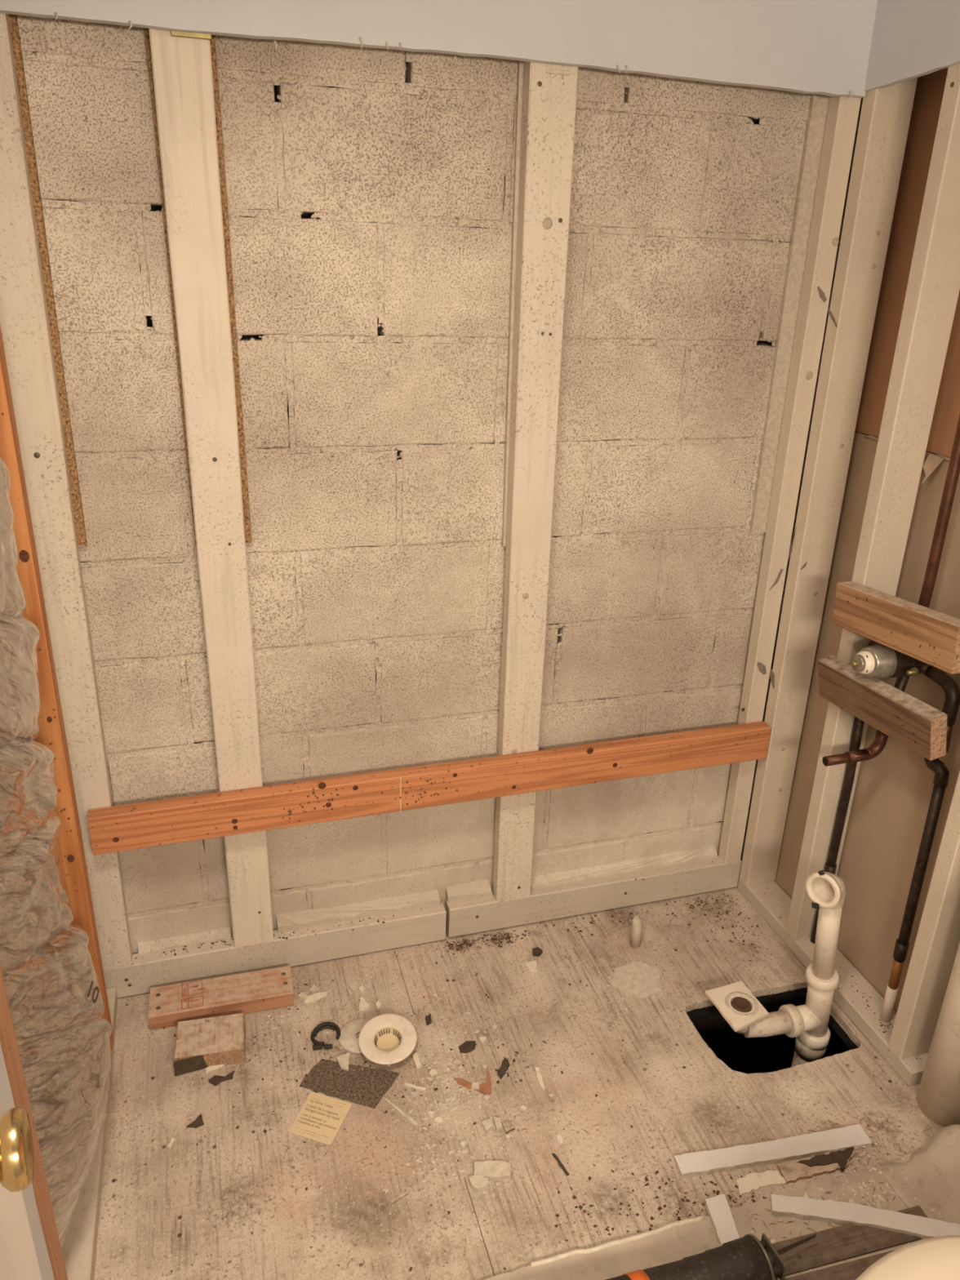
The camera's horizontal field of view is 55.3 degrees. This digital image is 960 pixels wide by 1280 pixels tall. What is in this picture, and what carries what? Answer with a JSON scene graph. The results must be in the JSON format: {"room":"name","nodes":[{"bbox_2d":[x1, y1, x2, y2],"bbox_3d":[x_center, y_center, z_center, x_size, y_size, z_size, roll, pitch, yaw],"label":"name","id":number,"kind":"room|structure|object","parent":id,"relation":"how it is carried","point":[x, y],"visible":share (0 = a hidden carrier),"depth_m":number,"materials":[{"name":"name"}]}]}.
{"room":"bathroom under renovation","nodes":[
{"label":"bathroom under renovation","id":0,"kind":"room"},
{"bbox_2d":[0,1043,53,1279],"bbox_3d":[-0.241,0.321,0.007,0.012,2.500,1.781,-5,24,-16],"label":"door frame","id":1,"kind":"structure","parent":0,"point":[6,1095],"depth_m":1.04,"materials":[{"name":"white paint"}]},
{"bbox_2d":[0,1099,42,1279],"bbox_3d":[-0.293,0.403,0.398,0.075,2.018,0.755,-5,24,-16],"label":"door","id":2,"kind":"structure","parent":1,"relation":"in","point":[18,1256],"depth_m":0.75,"materials":[{"name":"beige paint"}]},
{"bbox_2d":[0,0,877,954],"bbox_3d":[-0.051,-0.415,1.828,2.298,2.550,0.171,-5,24,-16],"label":"wall","id":3,"kind":"structure","parent":0,"point":[370,191],"depth_m":1.78,"materials":[{"name":"concrete"}]},
{"bbox_2d":[8,13,87,546],"bbox_3d":[-0.747,-0.753,1.427,0.101,1.265,0.011,-5,24,-16],"label":"strip","id":4,"kind":"object","parent":3,"relation":"attached to","point":[25,113],"visible":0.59,"depth_m":1.50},
{"bbox_2d":[144,27,252,546],"bbox_3d":[-0.475,-0.772,1.509,0.106,1.275,0.011,-5,24,-16],"label":"strip","id":5,"kind":"object","parent":3,"relation":"attached to","point":[247,529],"visible":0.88,"depth_m":1.57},
{"bbox_2d":[502,60,524,546],"bbox_3d":[0.105,-0.805,1.687,0.091,1.310,0.011,-6,24,-16],"label":"strip","id":6,"kind":"object","parent":3,"relation":"attached to","point":[520,64],"visible":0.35,"depth_m":1.72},
{"bbox_2d":[749,93,829,533],"bbox_3d":[0.677,-0.853,1.855,0.091,1.312,0.011,-6,24,-16],"label":"strip","id":7,"kind":"object","parent":3,"relation":"attached to","point":[819,104],"visible":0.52,"depth_m":1.91,"materials":[{"name":"wood"}]},
{"bbox_2d":[93,875,942,1279],"bbox_3d":[0.298,1.251,1.126,2.200,0.045,2.720,-5,24,-16],"label":"floor","id":8,"kind":"structure","parent":0,"point":[185,1227],"depth_m":1.80,"materials":[{"name":"brown wood"}]},
{"bbox_2d":[62,987,117,1279],"bbox_3d":[-0.620,1.082,1.335,0.081,0.038,1.548,-5,24,-16],"label":"plate","id":9,"kind":"object","parent":8,"relation":"on","point":[79,1247],"visible":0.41,"depth_m":1.54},
{"bbox_2d":[0,964,67,1279],"bbox_3d":[-0.569,0.036,0.857,0.088,2.260,0.085,-5,24,-16],"label":"stud","id":10,"kind":"object","parent":9,"relation":"on","point":[8,1041],"visible":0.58,"depth_m":1.13,"materials":[{"name":"brown wood"}]},
{"bbox_2d":[0,457,111,1249],"bbox_3d":[-0.695,-0.089,1.141,0.219,2.260,0.578,-5,24,-16],"label":"insulation batt","id":11,"kind":"object","parent":9,"relation":"on","point":[56,1006],"visible":0.95,"depth_m":1.31,"materials":[{"name":"fabric"}]},
{"bbox_2d":[0,324,113,1051],"bbox_3d":[-0.754,-0.211,1.425,0.088,2.260,0.048,-5,24,-16],"label":"stud","id":12,"kind":"object","parent":9,"relation":"on","point":[51,732],"visible":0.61,"depth_m":1.55,"materials":[{"name":"orange wood"}]},
{"bbox_2d":[167,1137,174,1148],"bbox_3d":[-0.578,0.942,1.716,0.008,0.002,0.020,7,23,10],"label":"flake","id":13,"kind":"object","parent":8,"relation":"on","point":[171,1143],"visible":1,"depth_m":1.71,"materials":[{"name":"paint"}]},
{"bbox_2d":[186,1113,204,1128],"bbox_3d":[-0.541,0.926,1.756,0.022,0.003,0.035,17,27,31],"label":"scrap","id":14,"kind":"object","parent":8,"relation":"on","point":[198,1122],"visible":1,"depth_m":1.75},
{"bbox_2d":[173,1013,245,1076],"bbox_3d":[-0.561,0.839,1.907,0.138,0.045,0.108,-3,23,-12],"label":"block","id":15,"kind":"object","parent":8,"relation":"on","point":[200,1043],"visible":1,"depth_m":1.89,"materials":[{"name":"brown wood"}]},
{"bbox_2d":[205,1064,224,1073],"bbox_3d":[-0.540,0.874,1.877,0.044,0.004,0.013,-13,27,-32],"label":"flake","id":16,"kind":"object","parent":8,"relation":"on","point":[210,1068],"visible":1,"depth_m":1.87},
{"bbox_2d":[148,965,293,1029],"bbox_3d":[-0.570,0.789,2.029,0.303,0.039,0.089,-4,24,-15],"label":"board","id":17,"kind":"object","parent":8,"relation":"on","point":[170,1005],"visible":0.99,"depth_m":2.01,"materials":[{"name":"brown wood"}]},
{"bbox_2d":[208,1071,234,1085],"bbox_3d":[-0.521,0.885,1.853,0.054,0.003,0.024,-11,27,-29],"label":"scrap","id":18,"kind":"object","parent":8,"relation":"on","point":[215,1080],"visible":1,"depth_m":1.85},
{"bbox_2d":[102,902,446,997],"bbox_3d":[-0.486,0.722,2.128,0.831,0.087,0.040,-5,24,-16],"label":"plate","id":19,"kind":"object","parent":8,"relation":"on","point":[416,926],"visible":0.89,"depth_m":2.12,"materials":[{"name":"wood"}]},
{"bbox_2d":[0,13,132,969],"bbox_3d":[-0.765,-0.307,1.587,0.091,2.211,0.040,-5,24,-16],"label":"stud","id":20,"kind":"object","parent":19,"relation":"on","point":[24,323],"visible":0.65,"depth_m":1.59,"materials":[{"name":"beige paint"}]},
{"bbox_2d":[148,28,274,947],"bbox_3d":[-0.483,-0.331,1.668,0.092,2.211,0.042,-5,24,-16],"label":"stud","id":21,"kind":"object","parent":19,"relation":"on","point":[181,61],"visible":0.98,"depth_m":1.63,"materials":[{"name":"beige paint"}]},
{"bbox_2d":[299,991,307,999],"bbox_3d":[-0.395,0.801,2.060,0.017,0.006,0.021,2,23,0],"label":"chip","id":22,"kind":"object","parent":8,"relation":"on","point":[304,996],"visible":1,"depth_m":2.06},
{"bbox_2d":[308,984,319,992],"bbox_3d":[-0.378,0.794,2.081,0.019,0.005,0.018,22,30,39],"label":"chip","id":23,"kind":"object","parent":8,"relation":"on","point":[313,988],"visible":1,"depth_m":2.08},
{"bbox_2d":[304,991,328,1003],"bbox_3d":[-0.369,0.803,2.061,0.058,0.004,0.020,-11,26,-29],"label":"flake","id":24,"kind":"object","parent":8,"relation":"on","point":[311,998],"visible":1,"depth_m":2.06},
{"bbox_2d":[288,1092,351,1145],"bbox_3d":[-0.309,0.926,1.777,0.089,0.001,0.097,9,24,15],"label":"printed card","id":25,"kind":"object","parent":8,"relation":"on","point":[321,1117],"visible":1,"depth_m":1.77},
{"bbox_2d":[295,1094,346,1137],"bbox_3d":[-0.310,0.925,1.778,0.072,0.001,0.084,9,24,15],"label":"print","id":26,"kind":"object","parent":25,"relation":"on","point":[321,1116],"depth_m":1.78},
{"bbox_2d":[310,1021,340,1050],"bbox_3d":[-0.329,0.844,1.955,0.064,0.016,0.068,-5,24,-16],"label":"strap loop","id":27,"kind":"object","parent":8,"relation":"on","point":[317,1045],"visible":1,"depth_m":1.96,"materials":[{"name":"black rubber"}]},
{"bbox_2d":[336,1052,350,1071],"bbox_3d":[-0.280,0.874,1.895,0.029,0.005,0.044,-5,24,-16],"label":"flake","id":28,"kind":"object","parent":8,"relation":"on","point":[343,1060],"visible":1,"depth_m":1.90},
{"bbox_2d":[299,1058,399,1108],"bbox_3d":[-0.264,0.893,1.860,0.180,0.002,0.094,8,24,14],"label":"felt piece","id":29,"kind":"object","parent":8,"relation":"on","point":[366,1086],"visible":1,"depth_m":1.85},
{"bbox_2d":[348,981,358,991],"bbox_3d":[-0.286,0.793,2.093,0.022,0.004,0.024,-12,27,-31],"label":"flake","id":30,"kind":"object","parent":8,"relation":"on","point":[353,986],"visible":1,"depth_m":2.09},
{"bbox_2d":[338,1018,368,1053],"bbox_3d":[-0.257,0.848,1.964,0.092,0.004,0.092,-5,24,-16],"label":"disc","id":31,"kind":"object","parent":8,"relation":"on","point":[348,1040],"visible":0.58,"depth_m":1.96,"materials":[{"name":"paint"}]},
{"bbox_2d":[358,985,364,992],"bbox_3d":[-0.271,0.794,2.088,0.012,0.006,0.013,-16,29,-36],"label":"chip","id":32,"kind":"object","parent":8,"relation":"on","point":[361,988],"visible":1,"depth_m":2.08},
{"bbox_2d":[359,996,369,1010],"bbox_3d":[-0.263,0.812,2.041,0.021,0.010,0.034,-15,28,-35],"label":"flake","id":33,"kind":"object","parent":8,"relation":"on","point":[363,1004],"visible":1,"depth_m":2.04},
{"bbox_2d":[375,1000,381,1009],"bbox_3d":[-0.227,0.814,2.043,0.011,0.008,0.022,-5,24,-16],"label":"flake","id":34,"kind":"object","parent":8,"relation":"on","point":[378,1005],"visible":1,"depth_m":2.04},
{"bbox_2d":[358,1013,417,1064],"bbox_3d":[-0.194,0.847,1.927,0.123,0.040,0.122,-5,24,-16],"label":"flange","id":35,"kind":"object","parent":8,"relation":"on","point":[385,1038],"visible":1,"depth_m":1.93,"materials":[{"name":"beige plastic"}]},
{"bbox_2d":[373,1026,402,1051],"bbox_3d":[-0.194,0.844,1.927,0.060,0.016,0.060,-7,30,-15],"label":"basket","id":36,"kind":"object","parent":35,"relation":"on","point":[384,1038],"depth_m":1.94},
{"bbox_2d":[390,997,397,1002],"bbox_3d":[-0.194,0.809,2.061,0.015,0.004,0.012,13,25,24],"label":"chip","id":37,"kind":"object","parent":8,"relation":"on","point":[393,999],"visible":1,"depth_m":2.06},
{"bbox_2d":[390,1191,408,1204],"bbox_3d":[-0.144,0.994,1.634,0.036,0.002,0.007,-14,28,-34],"label":"wood sliver","id":38,"kind":"object","parent":8,"relation":"on","point":[402,1194],"visible":1,"depth_m":1.63,"materials":[{"name":"brown wood"}]},
{"bbox_2d":[382,1097,417,1126],"bbox_3d":[-0.157,0.924,1.798,0.095,0.002,0.009,20,28,35],"label":"wood sliver","id":39,"kind":"object","parent":8,"relation":"on","point":[411,1120],"visible":1,"depth_m":1.79,"materials":[{"name":"paint"}]},
{"bbox_2d":[404,1082,426,1092],"bbox_3d":[-0.131,0.902,1.849,0.047,0.004,0.007,9,24,15],"label":"wood sliver","id":40,"kind":"object","parent":8,"relation":"on","point":[420,1088],"visible":1,"depth_m":1.85,"materials":[{"name":"paint"}]},
{"bbox_2d":[411,1091,419,1097],"bbox_3d":[-0.130,0.909,1.833,0.015,0.003,0.010,7,23,11],"label":"chip","id":41,"kind":"object","parent":8,"relation":"on","point":[415,1094],"visible":1,"depth_m":1.83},
{"bbox_2d":[412,1052,421,1071],"bbox_3d":[-0.131,0.877,1.906,0.013,0.006,0.041,-5,24,-16],"label":"flake","id":42,"kind":"object","parent":8,"relation":"on","point":[415,1059],"visible":1,"depth_m":1.90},
{"bbox_2d":[425,1013,431,1025],"bbox_3d":[-0.113,0.833,2.011,0.013,0.006,0.030,-1,23,-7],"label":"scrap","id":43,"kind":"object","parent":8,"relation":"on","point":[428,1019],"visible":1,"depth_m":2.01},
{"bbox_2d":[427,1111,433,1115],"bbox_3d":[-0.096,0.926,1.793,0.012,0.005,0.008,4,23,5],"label":"chip","id":44,"kind":"object","parent":8,"relation":"on","point":[430,1113],"visible":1,"depth_m":1.79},
{"bbox_2d":[429,1068,438,1076],"bbox_3d":[-0.096,0.888,1.883,0.019,0.006,0.014,-5,24,-16],"label":"chip","id":45,"kind":"object","parent":8,"relation":"on","point":[433,1072],"visible":1,"depth_m":1.88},
{"bbox_2d":[435,1075,440,1081],"bbox_3d":[-0.085,0.894,1.868,0.009,0.006,0.012,10,24,19],"label":"chip","id":46,"kind":"object","parent":8,"relation":"on","point":[437,1077],"visible":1,"depth_m":1.87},
{"bbox_2d":[434,1116,444,1124],"bbox_3d":[-0.079,0.933,1.781,0.019,0.003,0.013,8,24,14],"label":"chip","id":47,"kind":"object","parent":8,"relation":"on","point":[439,1120],"visible":1,"depth_m":1.78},
{"bbox_2d":[448,1095,457,1102],"bbox_3d":[-0.054,0.914,1.825,0.014,0.005,0.012,13,25,24],"label":"chip","id":48,"kind":"object","parent":8,"relation":"on","point":[453,1099],"visible":1,"depth_m":1.82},
{"bbox_2d":[453,1058,462,1066],"bbox_3d":[-0.048,0.880,1.906,0.014,0.006,0.013,22,30,38],"label":"chip","id":49,"kind":"object","parent":8,"relation":"on","point":[456,1062],"visible":1,"depth_m":1.91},
{"bbox_2d":[457,1064,463,1071],"bbox_3d":[-0.041,0.886,1.895,0.012,0.004,0.011,-15,28,-35],"label":"chip","id":50,"kind":"object","parent":8,"relation":"on","point":[460,1067],"visible":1,"depth_m":1.89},
{"bbox_2d":[458,1140,468,1146],"bbox_3d":[-0.031,0.953,1.735,0.015,0.005,0.011,-17,29,-37],"label":"chip","id":51,"kind":"object","parent":8,"relation":"on","point":[466,1143],"visible":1,"depth_m":1.74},
{"bbox_2d":[458,1040,475,1053],"bbox_3d":[-0.026,0.865,1.948,0.040,0.003,0.030,-5,24,-16],"label":"leaf","id":52,"kind":"object","parent":8,"relation":"on","point":[467,1046],"visible":1,"depth_m":1.95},
{"bbox_2d":[116,924,826,1273],"bbox_3d":[0.091,0.946,1.766,1.494,0.004,1.092,-5,24,-16],"label":"crumbs","id":53,"kind":"object","parent":8,"relation":"on","point":[419,1160],"visible":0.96,"depth_m":1.82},
{"bbox_2d":[453,1069,492,1095],"bbox_3d":[-0.010,0.903,1.860,0.075,0.002,0.063,-5,24,-16],"label":"scrap","id":54,"kind":"object","parent":8,"relation":"on","point":[485,1088],"visible":1,"depth_m":1.86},
{"bbox_2d":[471,1081,479,1089],"bbox_3d":[-0.009,0.903,1.857,0.016,0.004,0.018,4,23,5],"label":"chip","id":55,"kind":"object","parent":54,"relation":"on","point":[474,1085],"visible":1,"depth_m":1.85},
{"bbox_2d":[469,1174,488,1193],"bbox_3d":[-0.001,0.983,1.658,0.033,0.012,0.027,-5,24,-16],"label":"chunk","id":56,"kind":"object","parent":8,"relation":"on","point":[478,1184],"visible":1,"depth_m":1.65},
{"bbox_2d":[478,1035,486,1043],"bbox_3d":[0.007,0.858,1.965,0.017,0.005,0.015,-5,24,-16],"label":"chip","id":57,"kind":"object","parent":8,"relation":"on","point":[482,1039],"visible":1,"depth_m":1.97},
{"bbox_2d":[483,1094,489,1102],"bbox_3d":[0.014,0.914,1.830,0.011,0.006,0.011,11,24,20],"label":"chip","id":58,"kind":"object","parent":8,"relation":"on","point":[486,1097],"visible":1,"depth_m":1.83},
{"bbox_2d":[481,1118,493,1133],"bbox_3d":[0.015,0.939,1.770,0.020,0.008,0.023,-5,24,-16],"label":"chunk","id":59,"kind":"object","parent":8,"relation":"on","point":[487,1125],"visible":1,"depth_m":1.77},
{"bbox_2d":[473,1160,511,1180],"bbox_3d":[0.022,0.975,1.684,0.069,0.010,0.033,2,23,0],"label":"chunk","id":60,"kind":"object","parent":8,"relation":"on","point":[491,1170],"visible":1,"depth_m":1.68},
{"bbox_2d":[493,1116,502,1132],"bbox_3d":[0.034,0.937,1.775,0.013,0.008,0.029,-2,23,-10],"label":"chunk","id":61,"kind":"object","parent":8,"relation":"on","point":[497,1123],"visible":1,"depth_m":1.77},
{"bbox_2d":[495,1182,500,1187],"bbox_3d":[0.032,0.987,1.660,0.008,0.006,0.008,-5,24,-16],"label":"chip","id":62,"kind":"object","parent":8,"relation":"on","point":[497,1184],"visible":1,"depth_m":1.66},
{"bbox_2d":[121,893,882,1271],"bbox_3d":[0.100,0.925,1.819,1.560,0.002,1.056,-5,24,-16],"label":"dark grit","id":63,"kind":"object","parent":8,"relation":"on","point":[508,937],"visible":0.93,"depth_m":1.90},
{"bbox_2d":[497,1057,510,1079],"bbox_3d":[0.049,0.888,1.898,0.016,0.005,0.055,11,24,19],"label":"scrap","id":64,"kind":"object","parent":8,"relation":"on","point":[505,1064],"visible":1,"depth_m":1.90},
{"bbox_2d":[502,1120,515,1133],"bbox_3d":[0.057,0.941,1.772,0.023,0.005,0.023,-5,24,-16],"label":"scrap","id":65,"kind":"object","parent":8,"relation":"on","point":[508,1126],"visible":1,"depth_m":1.77,"materials":[{"name":"paper"}]},
{"bbox_2d":[505,1133,511,1140],"bbox_3d":[0.054,0.950,1.750,0.011,0.006,0.009,-5,24,-16],"label":"chip","id":66,"kind":"object","parent":8,"relation":"on","point":[508,1136],"visible":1,"depth_m":1.75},
{"bbox_2d":[524,960,537,972],"bbox_3d":[0.125,0.775,2.172,0.031,0.004,0.036,-5,24,-16],"label":"flake","id":67,"kind":"object","parent":8,"relation":"on","point":[531,966],"visible":1,"depth_m":2.17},
{"bbox_2d":[532,946,542,956],"bbox_3d":[0.139,0.754,2.215,0.025,0.010,0.022,-5,24,-16],"label":"pebble","id":68,"kind":"object","parent":8,"relation":"on","point":[537,952],"visible":1,"depth_m":2.21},
{"bbox_2d":[534,1066,545,1090],"bbox_3d":[0.122,0.899,1.879,0.010,0.004,0.058,-3,24,-13],"label":"plaster sliver","id":69,"kind":"object","parent":8,"relation":"on","point":[539,1076],"visible":1,"depth_m":1.88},
{"bbox_2d":[147,916,952,1279],"bbox_3d":[0.099,0.903,1.856,1.495,0.012,0.894,-5,24,-16],"label":"wood splinters","id":70,"kind":"object","parent":8,"relation":"on","point":[862,1118],"visible":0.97,"depth_m":1.76,"materials":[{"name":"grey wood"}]},
{"bbox_2d":[556,1134,562,1144],"bbox_3d":[0.153,0.955,1.751,0.010,0.003,0.019,1,23,-2],"label":"flake","id":71,"kind":"object","parent":8,"relation":"on","point":[559,1138],"visible":1,"depth_m":1.75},
{"bbox_2d":[551,1153,569,1176],"bbox_3d":[0.149,0.975,1.705,0.008,0.002,0.051,-11,26,-28],"label":"wood sliver","id":72,"kind":"object","parent":8,"relation":"on","point":[560,1164],"visible":1,"depth_m":1.70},
{"bbox_2d":[445,856,741,937],"bbox_3d":[0.305,0.653,2.359,0.806,0.087,0.040,-5,24,-16],"label":"plate","id":73,"kind":"object","parent":8,"relation":"on","point":[590,895],"visible":0.95,"depth_m":2.34,"materials":[{"name":"wood"}]},
{"bbox_2d":[492,61,578,902],"bbox_3d":[0.107,-0.382,1.842,0.090,2.211,0.042,-5,24,-16],"label":"stud","id":74,"kind":"object","parent":73,"relation":"on","point":[549,92],"visible":0.95,"depth_m":1.81,"materials":[{"name":"beige paint"}]},
{"bbox_2d":[87,721,771,855],"bbox_3d":[-0.037,0.311,2.052,1.553,0.101,0.038,-5,24,-16],"label":"board","id":75,"kind":"object","parent":74,"relation":"attached to","point":[127,827],"visible":1,"depth_m":2.00,"materials":[{"name":"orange wood"}]},
{"bbox_2d":[718,96,861,863],"bbox_3d":[0.678,-0.430,2.010,0.068,2.211,0.040,-6,24,-16],"label":"stud","id":76,"kind":"object","parent":73,"relation":"on","point":[842,114],"visible":0.93,"depth_m":1.99,"materials":[{"name":"paint"}]},
{"bbox_2d":[608,960,661,997],"bbox_3d":[0.366,0.796,2.147,0.131,0.002,0.115,-5,24,-16],"label":"mortar patch","id":77,"kind":"object","parent":8,"relation":"on","point":[639,979],"visible":1,"depth_m":2.15,"materials":[{"name":"paint"}]},
{"bbox_2d":[629,915,642,947],"bbox_3d":[0.383,0.712,2.243,0.028,0.085,0.027,-5,24,-16],"label":"peg","id":78,"kind":"object","parent":8,"relation":"on","point":[637,927],"visible":1,"depth_m":2.23,"materials":[{"name":"paint"}]},
{"bbox_2d":[484,1148,959,1279],"bbox_3d":[0.732,1.334,0.883,1.100,0.022,1.777,-5,24,-16],"label":"sheet","id":79,"kind":"object","parent":8,"relation":"on","point":[673,1242],"depth_m":1.59,"materials":[{"name":"paint"}]},
{"bbox_2d":[605,1232,816,1279],"bbox_3d":[0.229,1.040,1.402,0.743,0.099,0.147,-7,25,-21],"label":"saw","id":80,"kind":"object","parent":79,"relation":"on","point":[746,1257],"visible":1,"depth_m":1.45,"materials":[{"name":"black plastic"}]},
{"bbox_2d":[712,1139,946,1271],"bbox_3d":[0.671,1.014,1.639,0.560,0.008,0.247,-5,24,-16],"label":"crumbs","id":81,"kind":"object","parent":79,"relation":"on","point":[874,1168],"visible":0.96,"depth_m":1.67,"materials":[{"name":"paint"}]},
{"bbox_2d":[784,1249,894,1279],"bbox_3d":[0.626,1.060,1.519,0.340,0.005,0.055,-4,24,-14],"label":"plank","id":82,"kind":"object","parent":79,"relation":"on","point":[851,1270],"visible":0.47,"depth_m":1.53,"materials":[{"name":"wood"}]},
{"bbox_2d":[772,1205,928,1275],"bbox_3d":[0.611,1.037,1.572,0.375,0.005,0.052,-4,24,-14],"label":"plank","id":83,"kind":"object","parent":79,"relation":"on","point":[849,1241],"visible":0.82,"depth_m":1.57,"materials":[{"name":"wood"}]},
{"bbox_2d":[855,1235,959,1279],"bbox_3d":[0.710,0.851,1.035,0.707,0.770,0.440,-5,24,-16],"label":"toilet","id":84,"kind":"object","parent":79,"relation":"on","point":[938,1258],"visible":1,"depth_m":1.13,"materials":[{"name":"beige ceramic"}]},
{"bbox_2d":[880,1124,959,1224],"bbox_3d":[0.885,0.981,1.664,0.250,0.057,0.198,-5,24,-16],"label":"paper sheet","id":85,"kind":"object","parent":79,"relation":"on","point":[940,1160],"visible":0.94,"depth_m":1.69,"materials":[{"name":"paper"}]},
{"bbox_2d":[735,1170,786,1195],"bbox_3d":[0.513,0.996,1.686,0.096,0.004,0.035,-5,24,-16],"label":"paper scrap","id":86,"kind":"object","parent":8,"relation":"on","point":[753,1181],"visible":1,"depth_m":1.68,"materials":[{"name":"beige paper"}]},
{"bbox_2d":[689,995,849,1074],"bbox_3d":[0.633,1.227,2.184,0.900,0.700,0.700,-5,24,-16],"label":"floor hole","id":87,"kind":"object","parent":8,"relation":"in","point":[742,1054],"depth_m":2.58,"materials":[{"name":"soil"}]},
{"bbox_2d":[674,1124,871,1177],"bbox_3d":[0.558,0.971,1.739,0.389,0.012,0.044,-3,23,-12],"label":"strip","id":88,"kind":"object","parent":8,"relation":"on","point":[815,1144],"visible":1,"depth_m":1.73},
{"bbox_2d":[705,870,846,1067],"bbox_3d":[0.652,0.819,2.042,0.278,0.763,0.134,-5,24,-16],"label":"drain pipe","id":89,"kind":"object","parent":8,"relation":"in","point":[808,1023],"visible":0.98,"depth_m":2.00,"materials":[{"name":"plastic"}]},
{"bbox_2d":[795,1004,825,1031],"bbox_3d":[0.728,0.843,2.047,0.070,0.057,0.056,-5,24,-16],"label":"socket","id":90,"kind":"object","parent":89,"relation":"attached to","point":[809,1018],"depth_m":2.02,"materials":[{"name":"beige plastic"}]},
{"bbox_2d":[737,878,814,967],"bbox_3d":[0.771,0.718,2.323,0.114,0.038,0.333,-5,24,-16],"label":"plate","id":91,"kind":"object","parent":8,"relation":"on","point":[771,902],"depth_m":2.35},
{"bbox_2d":[132,856,921,1071],"bbox_3d":[0.088,0.830,1.876,1.677,0.053,0.925,-5,24,-16],"label":"ledge grit","id":92,"kind":"object","parent":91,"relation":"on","point":[286,938],"visible":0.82,"depth_m":2.08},
{"bbox_2d":[739,77,917,885],"bbox_3d":[0.761,-0.401,2.012,0.089,2.261,0.054,-6,24,-16],"label":"stud","id":93,"kind":"object","parent":91,"relation":"on","point":[886,113],"visible":0.94,"depth_m":1.98,"materials":[{"name":"paint"}]},
{"bbox_2d":[810,640,877,943],"bbox_3d":[0.829,0.367,2.062,0.039,0.813,0.065,-5,24,-16],"label":"supply pipe","id":94,"kind":"object","parent":91,"relation":"on","point":[830,865],"visible":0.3,"depth_m":2.08,"materials":[{"name":"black metal"}]},
{"bbox_2d":[786,62,959,940],"bbox_3d":[0.824,-0.317,1.820,0.090,2.261,0.040,-6,24,-16],"label":"stud","id":95,"kind":"object","parent":91,"relation":"on","point":[933,287],"visible":0.77,"depth_m":1.76,"materials":[{"name":"paint"}]},
{"bbox_2d":[817,654,947,760],"bbox_3d":[0.792,0.128,1.822,0.054,0.111,0.320,-6,24,-18],"label":"blocking","id":96,"kind":"object","parent":95,"relation":"attached to","point":[915,724],"visible":0.96,"depth_m":1.78,"materials":[{"name":"brown wood"}]},
{"bbox_2d":[850,643,930,678],"bbox_3d":[0.801,0.042,1.814,0.151,0.072,0.115,-5,24,-16],"label":"shower valve","id":97,"kind":"object","parent":96,"relation":"on","point":[878,660],"visible":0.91,"depth_m":1.79,"materials":[{"name":"silver metal"}]},
{"bbox_2d":[822,675,910,766],"bbox_3d":[0.791,0.157,1.873,0.148,0.220,0.038,-5,24,-16],"label":"stub","id":98,"kind":"object","parent":97,"relation":"attached to","point":[878,744],"visible":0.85,"depth_m":1.90,"materials":[{"name":"orange metal"}]},
{"bbox_2d":[918,414,959,608],"bbox_3d":[0.888,-0.658,1.556,0.043,1.424,0.025,-5,24,-16],"label":"riser pipe","id":99,"kind":"object","parent":97,"relation":"attached to","point":[953,468],"visible":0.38,"depth_m":1.74,"materials":[{"name":"orange metal"}]},
{"bbox_2d":[831,581,959,674],"bbox_3d":[0.803,-0.030,1.761,0.038,0.121,0.335,-5,24,-16],"label":"blocking","id":100,"kind":"object","parent":95,"relation":"attached to","point":[931,637],"visible":1,"depth_m":1.73,"materials":[{"name":"beige wood"}]},
{"bbox_2d":[776,1149,854,1184],"bbox_3d":[0.637,0.985,1.720,0.165,0.007,0.039,-5,24,-16],"label":"scrap","id":101,"kind":"object","parent":8,"relation":"on","point":[793,1171],"visible":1,"depth_m":1.71,"materials":[{"name":"paper"}]},
{"bbox_2d":[797,1146,853,1173],"bbox_3d":[0.661,0.984,1.722,0.126,0.009,0.039,-5,24,-16],"label":"scrap","id":102,"kind":"object","parent":101,"relation":"on","point":[841,1157],"visible":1,"depth_m":1.72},
{"bbox_2d":[832,948,928,1086],"bbox_3d":[0.864,0.842,2.039,0.114,0.038,0.381,-5,24,-16],"label":"plate","id":103,"kind":"object","parent":8,"relation":"on","point":[856,1011],"depth_m":2.03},
{"bbox_2d":[880,665,959,1022],"bbox_3d":[0.884,0.442,1.893,0.041,0.813,0.113,-5,24,-16],"label":"supply pipe","id":104,"kind":"object","parent":103,"relation":"on","point":[951,689],"visible":0.85,"depth_m":1.84,"materials":[{"name":"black metal"}]},
{"bbox_2d":[888,771,959,1059],"bbox_3d":[0.933,-0.175,1.494,0.089,2.261,0.040,-6,24,-16],"label":"stud","id":105,"kind":"object","parent":103,"relation":"on","point":[937,940],"visible":0.89,"depth_m":1.82,"materials":[{"name":"paint"}]},
{"bbox_2d":[916,942,959,1127],"bbox_3d":[0.950,-0.103,1.401,0.166,2.322,0.106,-5,24,-16],"label":"pipe","id":106,"kind":"object","parent":8,"relation":"on","point":[938,1095],"visible":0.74,"depth_m":1.78,"materials":[{"name":"beige plastic"}]},
{"bbox_2d":[774,67,959,1012],"bbox_3d":[1.201,-0.001,0.902,0.074,2.500,2.760,-5,24,-16],"label":"wall","id":107,"kind":"structure","parent":0,"point":[894,788],"depth_m":1.96,"materials":[{"name":"beige paper"}]},
{"bbox_2d":[864,0,959,90],"bbox_3d":[0.858,-1.160,1.218,0.033,0.637,0.870,-5,24,-16],"label":"wall","id":108,"kind":"structure","parent":0,"point":[911,39],"depth_m":1.60,"materials":[{"name":"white paint"}]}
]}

